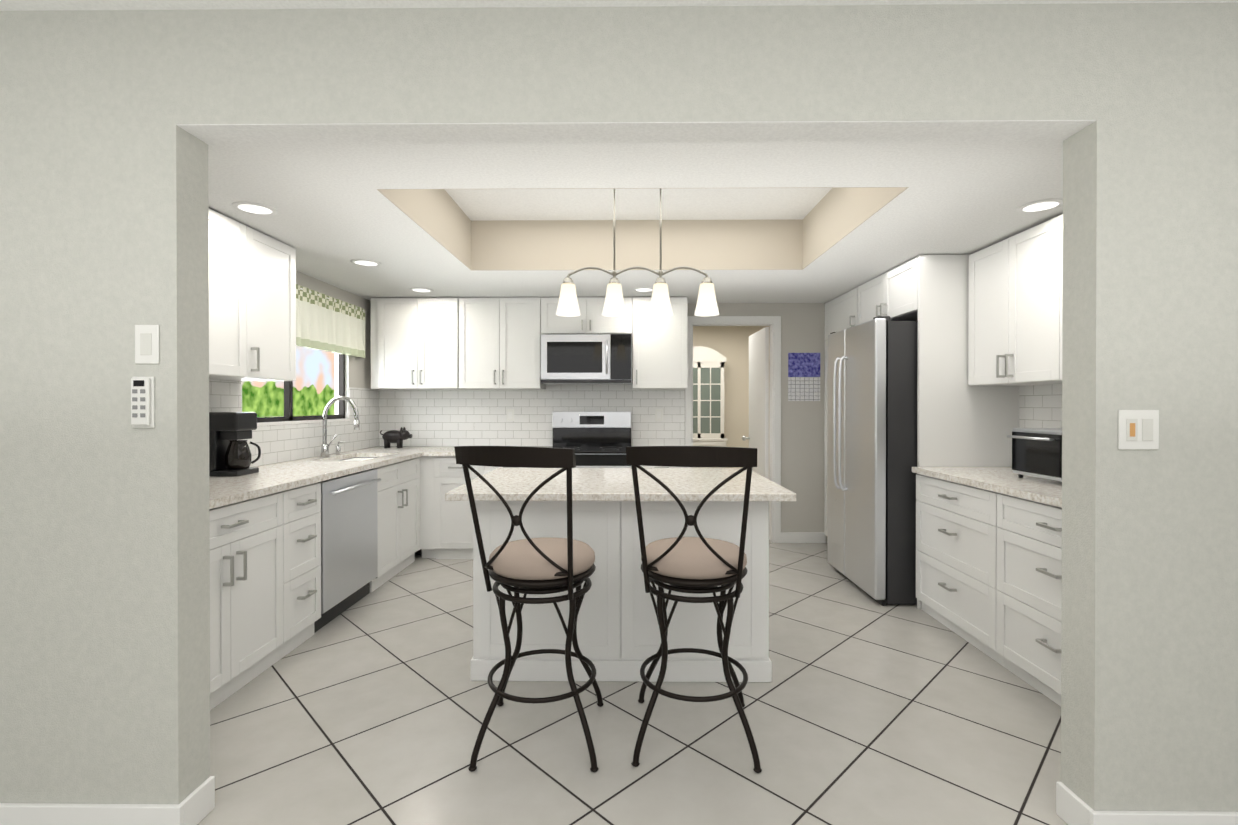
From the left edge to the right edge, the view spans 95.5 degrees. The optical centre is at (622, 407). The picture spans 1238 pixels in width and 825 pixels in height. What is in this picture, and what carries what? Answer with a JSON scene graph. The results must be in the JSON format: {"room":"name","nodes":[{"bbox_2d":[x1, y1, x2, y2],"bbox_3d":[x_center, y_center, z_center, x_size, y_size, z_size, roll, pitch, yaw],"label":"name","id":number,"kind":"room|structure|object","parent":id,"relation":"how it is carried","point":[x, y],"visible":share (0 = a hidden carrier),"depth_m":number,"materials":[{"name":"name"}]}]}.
{"room":"kitchen","nodes":[
{"label":"kitchen","id":0,"kind":"room"},
{"bbox_2d":[269,271,370,425],"bbox_3d":[-2.430,-0.095,3.688,0.120,2.790,3.690,0,0,1],"label":"wall","id":1,"kind":"structure","parent":0,"point":[359,372],"depth_m":4.94,"materials":[{"name":"grey paint"}]},
{"bbox_2d":[208,208,259,379],"bbox_3d":[-2.203,-0.570,2.579,0.351,0.819,1.013,0,0,1],"label":"upper cabinet","id":2,"kind":"object","parent":1,"relation":"attached to","point":[252,304],"depth_m":2.93,"materials":[{"name":"white wood"}]},
{"bbox_2d":[232,232,295,380],"bbox_3d":[-2.197,-0.573,3.225,0.351,0.819,0.507,0,0,1],"label":"upper cabinet","id":3,"kind":"object","parent":1,"relation":"attached to","point":[277,259],"depth_m":3.30,"materials":[{"name":"white wood"}]},
{"bbox_2d":[209,379,378,466],"bbox_3d":[-2.366,0.105,3.624,0.008,0.549,3.558,0,0,1],"label":"wall tile","id":4,"kind":"structure","parent":1,"relation":"attached to","point":[281,443],"depth_m":4.14,"materials":[{"name":"white tile"}]},
{"bbox_2d":[257,353,349,425],"bbox_3d":[-2.415,-0.333,4.162,0.122,0.901,1.342,0,0,1],"label":"window","id":5,"kind":"structure","parent":1,"relation":"in","point":[341,383],"depth_m":4.61,"materials":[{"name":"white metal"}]},
{"bbox_2d":[296,284,365,357],"bbox_3d":[-2.324,-0.663,4.292,0.073,0.440,1.595,0,0,1],"label":"valance curtain","id":6,"kind":"object","parent":1,"relation":"attached to","point":[326,323],"visible":0.69,"depth_m":4.46,"materials":[{"name":"fabric"}]},
{"bbox_2d":[0,2,1237,811],"bbox_3d":[-0.019,0.054,1.755,8.400,2.510,0.130,0,0,1],"label":"wall","id":7,"kind":"structure","parent":0,"point":[114,125],"depth_m":1.69,"materials":[{"name":"grey paint"}]},
{"bbox_2d":[131,377,154,427],"bbox_3d":[-1.450,-0.016,1.693,0.066,0.155,0.020,0,0,1],"label":"alarm keypad","id":8,"kind":"object","parent":7,"relation":"attached to","point":[142,404],"visible":1,"depth_m":1.69,"materials":[{"name":"white plastic"}]},
{"bbox_2d":[135,325,158,363],"bbox_3d":[-1.438,-0.191,1.698,0.072,0.118,0.009,0,0,1],"label":"switch plate","id":9,"kind":"object","parent":7,"relation":"attached to","point":[146,344],"visible":1,"depth_m":1.70,"materials":[{"name":"white plastic"}]},
{"bbox_2d":[0,776,1237,824],"bbox_3d":[-0.019,1.256,1.753,8.400,0.105,0.146,0,0,1],"label":"baseboard","id":10,"kind":"structure","parent":7,"relation":"attached to","point":[196,806],"depth_m":1.70,"materials":[{"name":"white wood"}]},
{"bbox_2d":[1118,410,1158,449],"bbox_3d":[1.533,0.066,1.670,0.118,0.118,0.010,0,0,1],"label":"switch plate","id":11,"kind":"object","parent":7,"relation":"attached to","point":[1138,429],"visible":1,"depth_m":1.67,"materials":[{"name":"white plastic"}]},
{"bbox_2d":[0,0,1237,10],"bbox_3d":[-0.044,-1.240,-0.800,8.640,0.100,5.230,0,0,1],"label":"ceiling","id":12,"kind":"structure","parent":0,"point":[33,5],"depth_m":1.67,"materials":[{"name":"white paint"}]},
{"bbox_2d":[197,540,1067,824],"bbox_3d":[-0.012,1.355,2.481,8.400,0.100,11.770,0,0,1],"label":"floor","id":13,"kind":"structure","parent":0,"point":[862,708],"depth_m":2.26,"materials":[{"name":"beige tile"}]},
{"bbox_2d":[209,490,288,709],"bbox_3d":[-2.058,0.865,2.494,0.643,0.880,0.760,0,0,1],"label":"base cabinet","id":14,"kind":"object","parent":13,"relation":"on","point":[265,567],"depth_m":2.61,"materials":[{"name":"white wood"}]},
{"bbox_2d":[209,446,436,509],"bbox_3d":[-2.035,0.398,3.626,0.667,0.035,3.566,0,0,1],"label":"countertop","id":15,"kind":"structure","parent":14,"relation":"on","point":[274,478],"depth_m":3.26,"materials":[{"name":"beige stone"}]},
{"bbox_2d":[209,412,260,475],"bbox_3d":[-2.224,0.204,3.207,0.223,0.355,0.190,0,0,1],"label":"coffee maker","id":16,"kind":"object","parent":15,"relation":"on","point":[230,454],"visible":0.83,"depth_m":3.15,"materials":[{"name":"black plastic"}]},
{"bbox_2d":[320,396,359,456],"bbox_3d":[-2.147,0.144,4.364,0.294,0.463,0.246,0,0,1],"label":"gooseneck faucet","id":17,"kind":"object","parent":15,"relation":"on","point":[324,449],"visible":1,"depth_m":4.26,"materials":[{"name":"silver metal"}]},
{"bbox_2d":[329,454,380,461],"bbox_3d":[-2.035,0.505,4.332,0.384,0.209,0.664,0,0,1],"label":"sink","id":18,"kind":"object","parent":15,"relation":"in","point":[352,457],"depth_m":4.57,"materials":[{"name":"white ceramic"}]},
{"bbox_2d":[380,427,411,447],"bbox_3d":[-2.087,0.276,5.171,0.297,0.193,0.120,0,0,1],"label":"pig figurine","id":19,"kind":"object","parent":15,"relation":"on","point":[395,436],"visible":1,"depth_m":5.13,"materials":[{"name":"black ceramic"}]},
{"bbox_2d":[289,482,320,652],"bbox_3d":[-2.053,0.863,3.023,0.643,0.880,0.412,0,0,1],"label":"base cabinet","id":20,"kind":"object","parent":13,"relation":"on","point":[304,502],"depth_m":3.06,"materials":[{"name":"white wood"}]},
{"bbox_2d":[314,469,381,632],"bbox_3d":[-1.996,0.865,3.588,0.651,0.872,0.702,0,0,1],"label":"dishwasher","id":21,"kind":"object","parent":13,"relation":"on","point":[349,543],"visible":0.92,"depth_m":3.52,"materials":[{"name":"grey metal"}]},
{"bbox_2d":[329,458,424,592],"bbox_3d":[-2.040,0.857,4.370,0.643,0.880,0.843,0,0,1],"label":"base cabinet","id":22,"kind":"object","parent":13,"relation":"on","point":[401,489],"depth_m":4.33,"materials":[{"name":"white wood"}]},
{"bbox_2d":[433,458,484,558],"bbox_3d":[-1.379,0.854,5.086,0.437,0.880,0.639,0,0,1],"label":"base cabinet","id":23,"kind":"object","parent":13,"relation":"on","point":[452,520],"depth_m":4.77,"materials":[{"name":"white wood"}]},
{"bbox_2d":[421,446,552,457],"bbox_3d":[-1.177,0.391,5.070,1.021,0.035,0.663,0,0,1],"label":"countertop","id":24,"kind":"structure","parent":23,"relation":"on","point":[442,451],"depth_m":4.78,"materials":[{"name":"beige stone"}]},
{"bbox_2d":[485,466,521,473],"bbox_3d":[-0.970,0.854,5.082,0.606,0.880,0.639,0,0,1],"label":"base cabinet","id":25,"kind":"object","parent":13,"relation":"on","point":[487,468],"depth_m":4.77,"materials":[{"name":"white wood"}]},
{"bbox_2d":[454,446,603,771],"bbox_3d":[-0.349,0.720,2.201,0.529,1.173,0.551,0,0,1],"label":"bar stool","id":26,"kind":"object","parent":13,"relation":"on","point":[543,565],"visible":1,"depth_m":2.07,"materials":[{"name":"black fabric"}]},
{"bbox_2d":[551,411,631,467],"bbox_3d":[-0.293,0.667,5.025,0.741,1.255,0.682,0,0,1],"label":"range","id":27,"kind":"object","parent":13,"relation":"on","point":[597,439],"visible":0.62,"depth_m":5.28,"materials":[{"name":"silver metal"}]},
{"bbox_2d":[465,500,771,681],"bbox_3d":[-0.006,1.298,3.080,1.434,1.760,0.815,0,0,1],"label":"kitchen island","id":28,"kind":"object","parent":13,"relation":"on","point":[618,636],"depth_m":2.67,"materials":[{"name":"white wood"}]},
{"bbox_2d":[445,468,796,503],"bbox_3d":[-0.006,0.401,3.037,1.580,0.036,1.030,0,0,1],"label":"island countertop","id":29,"kind":"structure","parent":28,"relation":"on","point":[589,485],"depth_m":2.70,"materials":[{"name":"beige stone"}]},
{"bbox_2d":[640,465,690,467],"bbox_3d":[0.331,0.854,5.069,0.496,0.880,0.639,0,0,1],"label":"base cabinet","id":30,"kind":"object","parent":13,"relation":"on","point":[640,465],"depth_m":4.75,"materials":[{"name":"white"}]},
{"bbox_2d":[626,446,761,772],"bbox_3d":[0.269,0.717,2.216,0.484,1.167,0.533,0,0,5],"label":"bar stool","id":31,"kind":"object","parent":13,"relation":"on","point":[700,564],"visible":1,"depth_m":2.08,"materials":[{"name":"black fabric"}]},
{"bbox_2d":[693,346,727,467],"bbox_3d":[1.072,0.211,8.005,0.770,2.140,0.441,0,0,1],"label":"china hutch","id":32,"kind":"object","parent":13,"relation":"on","point":[708,396],"visible":0.33,"depth_m":7.88,"materials":[{"name":"white wood"}]},
{"bbox_2d":[827,316,917,605],"bbox_3d":[2.050,0.350,4.109,0.929,1.897,0.885,0,0,1],"label":"refrigerator","id":33,"kind":"object","parent":13,"relation":"on","point":[872,428],"visible":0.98,"depth_m":3.69,"materials":[{"name":"grey metal"}]},
{"bbox_2d":[824,255,1018,608],"bbox_3d":[2.221,0.154,4.493,0.690,2.284,1.748,0,0,1],"label":"surround","id":34,"kind":"object","parent":13,"relation":"on","point":[961,422],"visible":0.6,"depth_m":3.62,"materials":[{"name":"white"}]},
{"bbox_2d":[916,475,991,657],"bbox_3d":[2.216,0.862,3.217,0.673,0.880,0.790,0,0,1],"label":"base cabinet","id":35,"kind":"object","parent":13,"relation":"on","point":[989,561],"depth_m":3.17,"materials":[{"name":"white wood"}]},
{"bbox_2d":[992,491,1061,705],"bbox_3d":[2.209,0.866,2.432,0.673,0.880,0.780,0,0,1],"label":"base cabinet","id":36,"kind":"object","parent":13,"relation":"on","point":[1027,535],"depth_m":2.61,"materials":[{"name":"white wood"}]},
{"bbox_2d":[912,467,1061,506],"bbox_3d":[2.199,0.402,2.708,0.697,0.035,1.813,0,0,1],"label":"countertop","id":37,"kind":"structure","parent":36,"relation":"on","point":[1002,480],"depth_m":2.95,"materials":[{"name":"beige stone"}]},
{"bbox_2d":[1007,428,1061,481],"bbox_3d":[2.293,0.248,2.864,0.397,0.270,0.470,0,0,1],"label":"toaster oven","id":38,"kind":"object","parent":37,"relation":"on","point":[1036,452],"visible":0.42,"depth_m":2.89,"materials":[{"name":"silver metal"}]},
{"bbox_2d":[208,141,1062,302],"bbox_3d":[0.094,-1.200,3.599,4.930,0.420,3.570,0,0,1],"label":"ceiling","id":39,"kind":"structure","parent":0,"point":[784,222],"depth_m":3.19,"materials":[{"name":"beige paint"}]},
{"bbox_2d":[232,201,277,215],"bbox_3d":[-1.819,-0.982,2.783,0.194,0.006,0.194,0,0,1],"label":"recessed light","id":40,"kind":"object","parent":39,"relation":"in","point":[254,208],"visible":1,"depth_m":2.77,"materials":[{"name":"white"}]},
{"bbox_2d":[351,259,380,266],"bbox_3d":[-1.754,-0.987,3.842,0.194,0.006,0.194,0,0,1],"label":"recessed light","id":41,"kind":"object","parent":39,"relation":"in","point":[367,262],"visible":0.94,"depth_m":3.82,"materials":[{"name":"white"}]},
{"bbox_2d":[409,288,433,292],"bbox_3d":[-1.700,-0.991,4.752,0.194,0.006,0.194,0,0,1],"label":"recessed light","id":42,"kind":"object","parent":39,"relation":"in","point":[424,290],"visible":1,"depth_m":4.75,"materials":[{"name":"white"}]},
{"bbox_2d":[556,188,718,316],"bbox_3d":[0.086,-0.945,3.285,0.954,0.804,0.144,0,0,1],"label":"pendant chandelier","id":43,"kind":"object","parent":39,"relation":"hanging from","point":[614,305],"visible":0.9,"depth_m":3.25,"materials":[{"name":"white glass"}]},
{"bbox_2d":[633,287,652,291],"bbox_3d":[0.180,-0.991,4.734,0.194,0.006,0.194,0,0,1],"label":"recessed light","id":44,"kind":"object","parent":39,"relation":"in","point":[644,289],"visible":0.92,"depth_m":4.72,"materials":[{"name":"white"}]},
{"bbox_2d":[1017,199,1062,212],"bbox_3d":[2.041,-0.982,2.746,0.194,0.006,0.194,0,0,1],"label":"recessed light","id":45,"kind":"object","parent":39,"relation":"in","point":[1040,205],"visible":0.92,"depth_m":2.74,"materials":[{"name":"white plastic"}]},
{"bbox_2d":[693,326,768,467],"bbox_3d":[1.344,-0.021,8.277,4.000,2.600,0.100,0,0,1],"label":"wall","id":46,"kind":"structure","parent":0,"point":[730,344],"depth_m":8.21,"materials":[{"name":"beige paint"}]},
{"bbox_2d":[688,303,827,542],"bbox_3d":[0.112,-0.103,5.448,4.930,2.790,0.120,0,0,1],"label":"wall","id":47,"kind":"structure","parent":0,"point":[802,423],"depth_m":5.37,"materials":[{"name":"grey paint"}]},
{"bbox_2d":[371,298,474,389],"bbox_3d":[-1.846,-0.582,5.228,0.859,0.819,0.351,0,0,1],"label":"upper cabinet","id":48,"kind":"object","parent":47,"relation":"attached to","point":[455,343],"depth_m":5.06,"materials":[{"name":"white wood"}]},
{"bbox_2d":[467,297,545,389],"bbox_3d":[-1.137,-0.582,5.221,0.800,0.819,0.351,0,0,1],"label":"upper cabinet","id":49,"kind":"object","parent":47,"relation":"attached to","point":[504,334],"depth_m":5.05,"materials":[{"name":"white wood"}]},
{"bbox_2d":[379,384,684,445],"bbox_3d":[-0.876,0.072,5.394,2.935,0.599,0.008,0,0,1],"label":"wall tile","id":50,"kind":"structure","parent":47,"relation":"attached to","point":[451,417],"depth_m":5.39,"materials":[{"name":"white tile"}]},
{"bbox_2d":[507,409,513,420],"bbox_3d":[-1.078,0.072,5.387,0.072,0.116,0.008,0,0,1],"label":"outlet","id":51,"kind":"object","parent":50,"relation":"attached to","point":[510,414],"visible":1,"depth_m":5.39,"materials":[{"name":"white plastic"}]},
{"bbox_2d":[543,297,634,336],"bbox_3d":[-0.324,-0.827,5.212,0.819,0.329,0.351,0,0,1],"label":"upper cabinet","id":52,"kind":"object","parent":47,"relation":"attached to","point":[591,320],"depth_m":5.04,"materials":[{"name":"white wood"}]},
{"bbox_2d":[541,334,631,384],"bbox_3d":[-0.323,-0.435,5.151,0.808,0.433,0.458,0,0,1],"label":"over-the-range microwave","id":53,"kind":"object","parent":52,"relation":"attached to","point":[586,359],"visible":1,"depth_m":4.96,"materials":[{"name":"silver metal"}]},
{"bbox_2d":[632,297,687,389],"bbox_3d":[0.336,-0.582,5.207,0.493,0.819,0.351,0,0,1],"label":"upper cabinet","id":54,"kind":"object","parent":47,"relation":"attached to","point":[659,344],"depth_m":5.04,"materials":[{"name":"white wood"}]},
{"bbox_2d":[685,316,825,542],"bbox_3d":[1.266,0.210,5.431,1.341,2.165,0.135,0,0,1],"label":"door frame","id":55,"kind":"structure","parent":47,"relation":"attached to","point":[776,534],"depth_m":5.37,"materials":[{"name":"white wood"}]},
{"bbox_2d":[742,327,768,478],"bbox_3d":[1.372,0.245,5.888,0.126,2.070,0.760,0,0,1],"label":"open door leaf","id":56,"kind":"structure","parent":47,"relation":"in","point":[758,437],"depth_m":5.75,"materials":[{"name":"white wood"}]},
{"bbox_2d":[788,353,819,400],"bbox_3d":[1.734,-0.292,5.370,0.305,0.460,0.003,0,0,1],"label":"calendar","id":57,"kind":"object","parent":47,"relation":"attached to","point":[803,376],"visible":1,"depth_m":5.37,"materials":[{"name":"blue paper"}]},
{"bbox_3d":[2.620,-0.095,3.639,0.120,2.790,3.690,0,0,1],"label":"wall","id":58,"kind":"structure","parent":0,"visible":0},
{"bbox_2d":[968,221,1047,385],"bbox_3d":[2.378,-0.555,3.180,0.351,0.834,0.817,0,0,1],"label":"upper cabinet","id":59,"kind":"object","parent":58,"relation":"attached to","point":[1015,319],"depth_m":3.20,"materials":[{"name":"white wood"}]},
{"bbox_2d":[1019,384,1061,427],"bbox_3d":[2.546,0.119,2.707,0.008,0.529,1.818,0,0,1],"label":"wall tile","id":60,"kind":"structure","parent":58,"relation":"attached to","point":[1040,406],"depth_m":3.43,"materials":[{"name":"white tile"}]},
{"bbox_2d":[1044,214,1062,384],"bbox_3d":[2.370,-0.551,2.448,0.351,0.834,0.872,0,0,1],"label":"upper cabinet","id":61,"kind":"object","parent":58,"relation":"attached to","point":[1053,324],"depth_m":2.86,"materials":[{"name":"white wood"}]},
{"label":"outside","id":62,"kind":"structure","parent":0,"visible":0},
{"bbox_2d":[242,345,333,416],"bbox_3d":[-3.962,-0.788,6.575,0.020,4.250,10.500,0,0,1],"label":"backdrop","id":63,"kind":"structure","parent":62,"point":[313,388],"depth_m":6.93,"materials":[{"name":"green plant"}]}
]}

